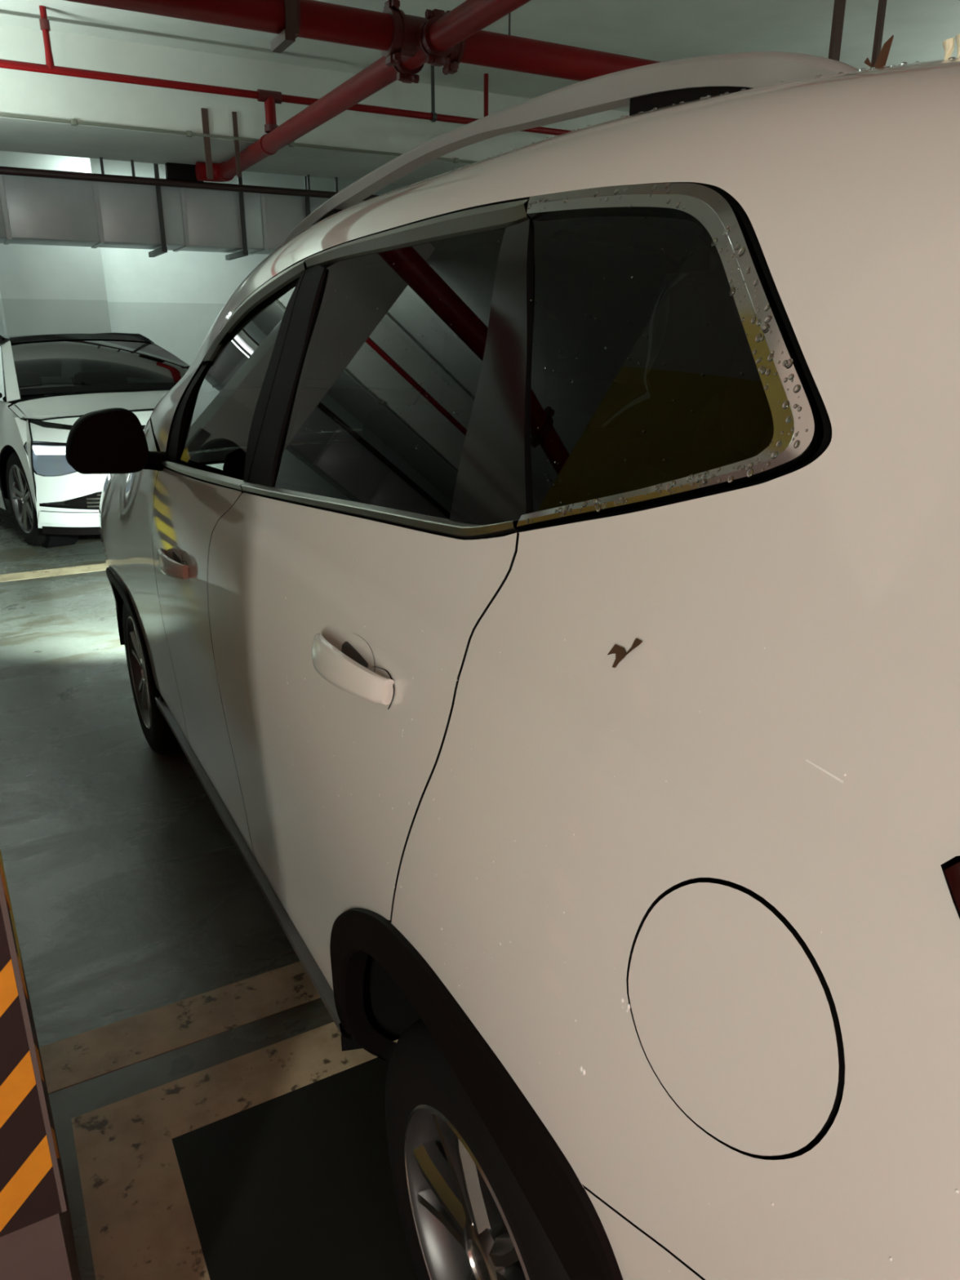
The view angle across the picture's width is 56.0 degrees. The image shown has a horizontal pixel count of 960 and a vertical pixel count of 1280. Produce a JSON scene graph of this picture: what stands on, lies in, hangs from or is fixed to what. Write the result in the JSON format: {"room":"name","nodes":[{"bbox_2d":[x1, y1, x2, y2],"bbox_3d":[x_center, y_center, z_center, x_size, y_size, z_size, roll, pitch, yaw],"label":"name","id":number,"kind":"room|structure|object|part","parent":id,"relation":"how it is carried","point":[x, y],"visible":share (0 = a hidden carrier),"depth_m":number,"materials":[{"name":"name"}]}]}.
{"room":"underground parking garage","nodes":[
{"label":"underground parking garage","id":0,"kind":"room"},
{"bbox_2d":[0,848,80,1279],"bbox_3d":[-0.916,-0.602,0.701,0.660,3.610,0.560,-11,21,-28],"label":"pillar","id":1,"kind":"structure","parent":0,"point":[45,1249],"depth_m":1.06,"materials":[{"name":"grey paint"}]},
{"bbox_2d":[0,863,66,1237],"bbox_3d":[-0.525,0.249,0.916,0.073,0.860,0.065,-10,21,-27],"label":"guard","id":2,"kind":"object","parent":1,"relation":"attached to","point":[32,1192],"visible":1,"depth_m":0.99,"materials":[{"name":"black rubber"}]},
{"bbox_2d":[0,158,409,365],"bbox_3d":[-4.852,-4.123,11.096,17.000,3.610,0.200,-10,21,-27],"label":"wall","id":3,"kind":"structure","parent":0,"point":[171,299],"depth_m":11.46,"materials":[{"name":"white paint"}]},
{"bbox_2d":[0,151,111,336],"bbox_3d":[-5.001,-3.950,10.584,1.115,3.610,0.600,-10,21,-27],"label":"wall","id":4,"kind":"structure","parent":3,"relation":"attached to","point":[45,289],"depth_m":10.25,"materials":[{"name":"paint"}]},
{"bbox_2d":[0,497,417,1279],"bbox_3d":[-1.067,-0.131,5.248,17.000,0.201,16.200,-10,21,-27],"label":"floor","id":5,"kind":"structure","parent":0,"point":[212,1119],"depth_m":2.07,"materials":[{"name":"green paint"}]},
{"bbox_2d":[0,332,190,548],"bbox_3d":[-3.587,-1.888,7.887,2.200,1.515,4.565,-16,25,-39],"label":"car","id":6,"kind":"object","parent":5,"relation":"on","point":[48,382],"visible":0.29,"depth_m":6.49,"materials":[{"name":"white paint"}]},
{"bbox_3d":[-3.819,-1.976,7.547,0.480,0.820,0.590,-16,25,-39],"label":"car seat","id":7,"kind":"part","parent":6,"relation":"part of","materials":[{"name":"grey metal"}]},
{"bbox_2d":[32,445,66,454],"bbox_3d":[-2.825,-1.266,6.025,0.355,0.058,0.045,1,19,4],"label":"lamp","id":8,"kind":"object","parent":6,"relation":"attached to","point":[37,450],"depth_m":6.02,"materials":[{"name":"white plastic"}]},
{"bbox_2d":[42,491,102,508],"bbox_3d":[-2.215,-1.112,6.543,1.720,0.150,0.397,-16,25,-39],"label":"grille","id":9,"kind":"object","parent":6,"relation":"attached to","point":[51,500],"depth_m":6.10,"materials":[{"name":"black plastic"}]},
{"bbox_2d":[7,388,171,421],"bbox_3d":[-2.428,-1.736,6.581,1.767,0.150,0.687,-16,25,-39],"label":"hood","id":10,"kind":"object","parent":6,"relation":"attached to","point":[66,404],"depth_m":6.32,"materials":[{"name":"white paint"}]},
{"bbox_3d":[-3.377,-2.764,8.219,0.029,0.069,1.585,-16,25,-40],"label":"roof rail","id":11,"kind":"part","parent":6,"relation":"part of","materials":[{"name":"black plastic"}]},
{"bbox_2d":[65,51,959,1279],"bbox_3d":[0.161,-0.204,2.405,2.303,1.764,4.423,-10,21,-27],"label":"car","id":12,"kind":"object","parent":5,"relation":"on","point":[659,948],"visible":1,"depth_m":0.75,"materials":[{"name":"white paint"}]},
{"bbox_2d":[65,407,149,474],"bbox_3d":[-0.880,-0.469,2.103,0.175,0.145,0.170,-10,21,-27],"label":"mirror","id":13,"kind":"object","parent":12,"relation":"attached to","point":[109,441],"depth_m":2.03,"materials":[{"name":"black plastic"}]},
{"bbox_3d":[-0.765,-0.424,2.154,0.122,0.064,0.060,-2,19,-5],"label":"mirror arm","id":14,"kind":"part","parent":12,"relation":"part of","materials":[{"name":"black plastic"}]},
{"bbox_3d":[-0.689,-0.168,2.003,0.037,0.050,0.240,-10,21,-27],"label":"door handle","id":15,"kind":"part","parent":12,"relation":"part of","materials":[{"name":"white paint"}]},
{"bbox_3d":[-0.620,0.020,2.031,0.059,0.816,0.767,-10,21,-27],"label":"door","id":16,"kind":"part","parent":12,"relation":"part of","materials":[{"name":"white paint"}]},
{"bbox_3d":[-0.588,-0.348,1.874,0.016,0.053,0.701,-11,21,-28],"label":"belt trim","id":17,"kind":"part","parent":12,"relation":"part of","materials":[{"name":"silver metal"}]},
{"bbox_3d":[-0.456,-0.633,1.785,0.024,0.189,0.589,-13,22,-33],"label":"window trim","id":18,"kind":"part","parent":12,"relation":"part of","materials":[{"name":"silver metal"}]},
{"bbox_3d":[-0.167,0.033,1.099,0.039,0.050,0.225,-10,21,-27],"label":"door handle","id":19,"kind":"part","parent":12,"relation":"part of","materials":[{"name":"white paint"}]},
{"bbox_3d":[-0.249,0.199,1.400,0.096,0.926,1.052,-10,21,-27],"label":"door","id":20,"kind":"part","parent":12,"relation":"part of","materials":[{"name":"white paint"}]},
{"bbox_3d":[-0.188,-0.185,1.205,0.021,0.098,0.874,-11,22,-29],"label":"belt trim","id":21,"kind":"part","parent":12,"relation":"part of","materials":[{"name":"silver metal"}]},
{"bbox_3d":[-0.116,-0.547,1.234,0.018,0.036,0.691,-10,21,-28],"label":"window trim","id":22,"kind":"part","parent":12,"relation":"part of","materials":[{"name":"silver metal"}]},
{"bbox_3d":[-0.051,-0.754,1.465,0.036,0.119,1.680,-10,21,-27],"label":"roof rail","id":23,"kind":"part","parent":12,"relation":"part of","materials":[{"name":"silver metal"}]},
{"bbox_2d":[607,638,643,667],"bbox_3d":[0.110,0.010,0.693,0.006,0.028,0.034,-15,24,-37],"label":"dry leaf","id":24,"kind":"object","parent":12,"relation":"attached to","point":[620,652],"visible":1,"depth_m":0.70,"materials":[{"name":"brown plant"}]},
{"bbox_3d":[0.114,-0.244,0.774,0.133,0.308,0.468,-10,21,-27],"label":"window trim","id":25,"kind":"part","parent":12,"relation":"part of","materials":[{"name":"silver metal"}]},
{"bbox_3d":[0.170,0.252,0.609,0.035,0.182,0.170,-13,23,-34],"label":"fuel door","id":26,"kind":"part","parent":12,"relation":"part of","materials":[{"name":"white paint"}]},
{"bbox_2d":[863,35,893,68],"bbox_3d":[0.355,-0.524,0.802,0.038,0.031,0.007,-10,21,-27],"label":"dry leaf","id":27,"kind":"object","parent":12,"relation":"on","point":[881,61],"visible":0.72,"depth_m":0.81,"materials":[{"name":"brown plant"}]},
{"bbox_2d":[942,37,955,58],"bbox_3d":[0.382,-0.481,0.738,0.009,0.019,0.009,-10,21,-27],"label":"pale petal","id":28,"kind":"object","parent":12,"relation":"on","point":[948,44],"visible":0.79,"depth_m":0.73,"materials":[{"name":"beige"}]},
{"bbox_2d":[944,862,959,911],"bbox_3d":[0.444,0.194,0.383,0.452,0.184,0.097,8,20,23],"label":"tail lamp","id":29,"kind":"object","parent":12,"relation":"attached to","point":[952,869],"depth_m":0.49,"materials":[{"name":"red plastic"}]},
{"bbox_2d":[955,33,959,57],"bbox_3d":[0.389,-0.479,0.731,0.009,0.022,0.009,-10,21,-27],"label":"pale petal","id":30,"kind":"object","parent":12,"relation":"on","point":[957,37],"visible":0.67,"depth_m":0.73,"materials":[{"name":"beige"}]},
{"bbox_2d":[0,23,629,184],"bbox_3d":[-3.119,-4.540,7.659,16.600,0.615,1.440,-10,21,-27],"label":"ceiling","id":31,"kind":"structure","parent":0,"point":[26,93],"depth_m":7.52,"materials":[{"name":"paint"}]},
{"bbox_2d":[0,156,379,200],"bbox_3d":[-3.425,-4.329,8.312,16.400,0.203,0.100,-10,21,-27],"label":"cable tray","id":32,"kind":"object","parent":31,"relation":"attached to","point":[177,175],"visible":0.64,"depth_m":8.55,"materials":[{"name":"black metal"}]},
{"bbox_2d":[200,107,213,178],"bbox_3d":[-2.249,-4.091,7.440,0.048,0.515,0.020,-10,21,-27],"label":"strap","id":33,"kind":"object","parent":31,"relation":"hanging from","point":[204,111],"visible":1,"depth_m":7.43,"materials":[{"name":"brown paint"}]},
{"bbox_2d":[231,111,241,177],"bbox_3d":[-2.035,-4.143,7.548,0.034,0.485,0.020,-10,21,-27],"label":"strap","id":34,"kind":"object","parent":31,"relation":"hanging from","point":[233,113],"visible":1,"depth_m":7.54,"materials":[{"name":"brown paint"}]},
{"bbox_2d":[0,113,478,163],"bbox_3d":[-2.763,-4.055,7.146,16.400,0.040,0.048,-10,21,-27],"label":"conduit","id":35,"kind":"object","parent":31,"relation":"attached to","point":[73,122],"visible":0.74,"depth_m":7.34,"materials":[{"name":"grey"}]},
{"bbox_2d":[0,0,959,112],"bbox_3d":[-1.067,-3.739,4.025,17.000,0.200,16.200,-10,21,-27],"label":"ceiling","id":36,"kind":"structure","parent":0,"point":[656,30],"depth_m":6.72,"materials":[{"name":"paint"}]},
{"bbox_2d":[148,163,167,257],"bbox_3d":[-3.285,-4.584,8.982,0.050,1.380,0.732,-10,21,-27],"label":"hanger","id":37,"kind":"object","parent":36,"relation":"hanging from","point":[163,249],"visible":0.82,"depth_m":8.82,"materials":[{"name":"grey metal"}]},
{"bbox_3d":[-3.114,-4.494,8.686,0.040,1.360,0.024,-10,21,-27],"label":"drop rod","id":38,"kind":"part","parent":37,"relation":"part of","materials":[{"name":"grey metal"}]},
{"bbox_2d":[0,174,364,254],"bbox_3d":[-3.760,-4.160,8.837,16.005,0.550,0.640,-10,21,-27],"label":"air duct","id":39,"kind":"object","parent":37,"relation":"hanging from","point":[34,211],"visible":0.31,"depth_m":8.77,"materials":[{"name":"silver metal"}]},
{"bbox_2d":[225,177,248,260],"bbox_3d":[-2.582,-4.710,9.352,0.050,1.380,0.732,-10,21,-27],"label":"hanger","id":40,"kind":"object","parent":36,"relation":"hanging from","point":[240,254],"visible":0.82,"depth_m":9.20,"materials":[{"name":"grey metal"}]},
{"bbox_3d":[-2.410,-4.620,9.056,0.040,1.360,0.024,-10,21,-27],"label":"drop rod","id":41,"kind":"part","parent":40,"relation":"part of","materials":[{"name":"grey metal"}]},
{"bbox_2d":[271,0,301,53],"bbox_3d":[-0.956,-3.330,4.368,0.100,0.795,0.230,-10,21,-27],"label":"bracket","id":42,"kind":"object","parent":36,"relation":"attached to","point":[286,37],"visible":0.85,"depth_m":4.40,"materials":[{"name":"grey metal"}]},
{"bbox_3d":[-0.919,-3.327,4.297,0.060,0.755,0.012,-10,21,-27],"label":"angle leg","id":43,"kind":"part","parent":42,"relation":"part of","materials":[{"name":"brown paint"}]},
{"bbox_2d":[63,0,659,182],"bbox_3d":[-1.133,-3.134,4.631,14.532,0.306,8.425,0,19,-1],"label":"pipe","id":44,"kind":"object","parent":42,"relation":"hanging from","point":[448,39],"visible":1,"depth_m":4.69,"materials":[{"name":"red metal"}]},
{"bbox_2d":[0,5,572,135],"bbox_3d":[-2.508,-4.180,6.618,16.400,0.628,0.108,-10,21,-27],"label":"pipe","id":45,"kind":"object","parent":36,"relation":"hanging from","point":[270,98],"visible":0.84,"depth_m":6.96,"materials":[{"name":"red metal"}]},
{"bbox_2d":[39,18,50,31],"bbox_3d":[-3.028,-4.281,6.279,0.064,0.060,0.064,-10,21,-27],"label":"socket","id":46,"kind":"object","parent":45,"relation":"attached to","point":[44,23],"depth_m":6.26,"materials":[{"name":"red metal"}]},
{"bbox_2d":[303,176,310,217],"bbox_3d":[-1.974,-4.818,9.672,0.050,1.380,0.732,-10,21,-27],"label":"hanger","id":47,"kind":"object","parent":36,"relation":"hanging from","point":[307,198],"visible":0.07,"depth_m":9.42,"materials":[{"name":"grey metal"}]},
{"bbox_2d":[508,13,510,35],"bbox_3d":[0.174,-3.739,5.271,0.011,0.600,0.011,-2,19,-6],"label":"rod","id":48,"kind":"object","parent":36,"relation":"hanging from","point":[509,13],"visible":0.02,"depth_m":5.31,"materials":[{"name":"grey metal"}]},
{"bbox_2d":[827,0,887,69],"bbox_3d":[1.643,-2.973,3.820,0.410,1.120,0.040,-10,21,-27],"label":"hanger","id":49,"kind":"object","parent":36,"relation":"hanging from","point":[839,6],"visible":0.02,"depth_m":3.89,"materials":[{"name":"brown paint"}]}
]}

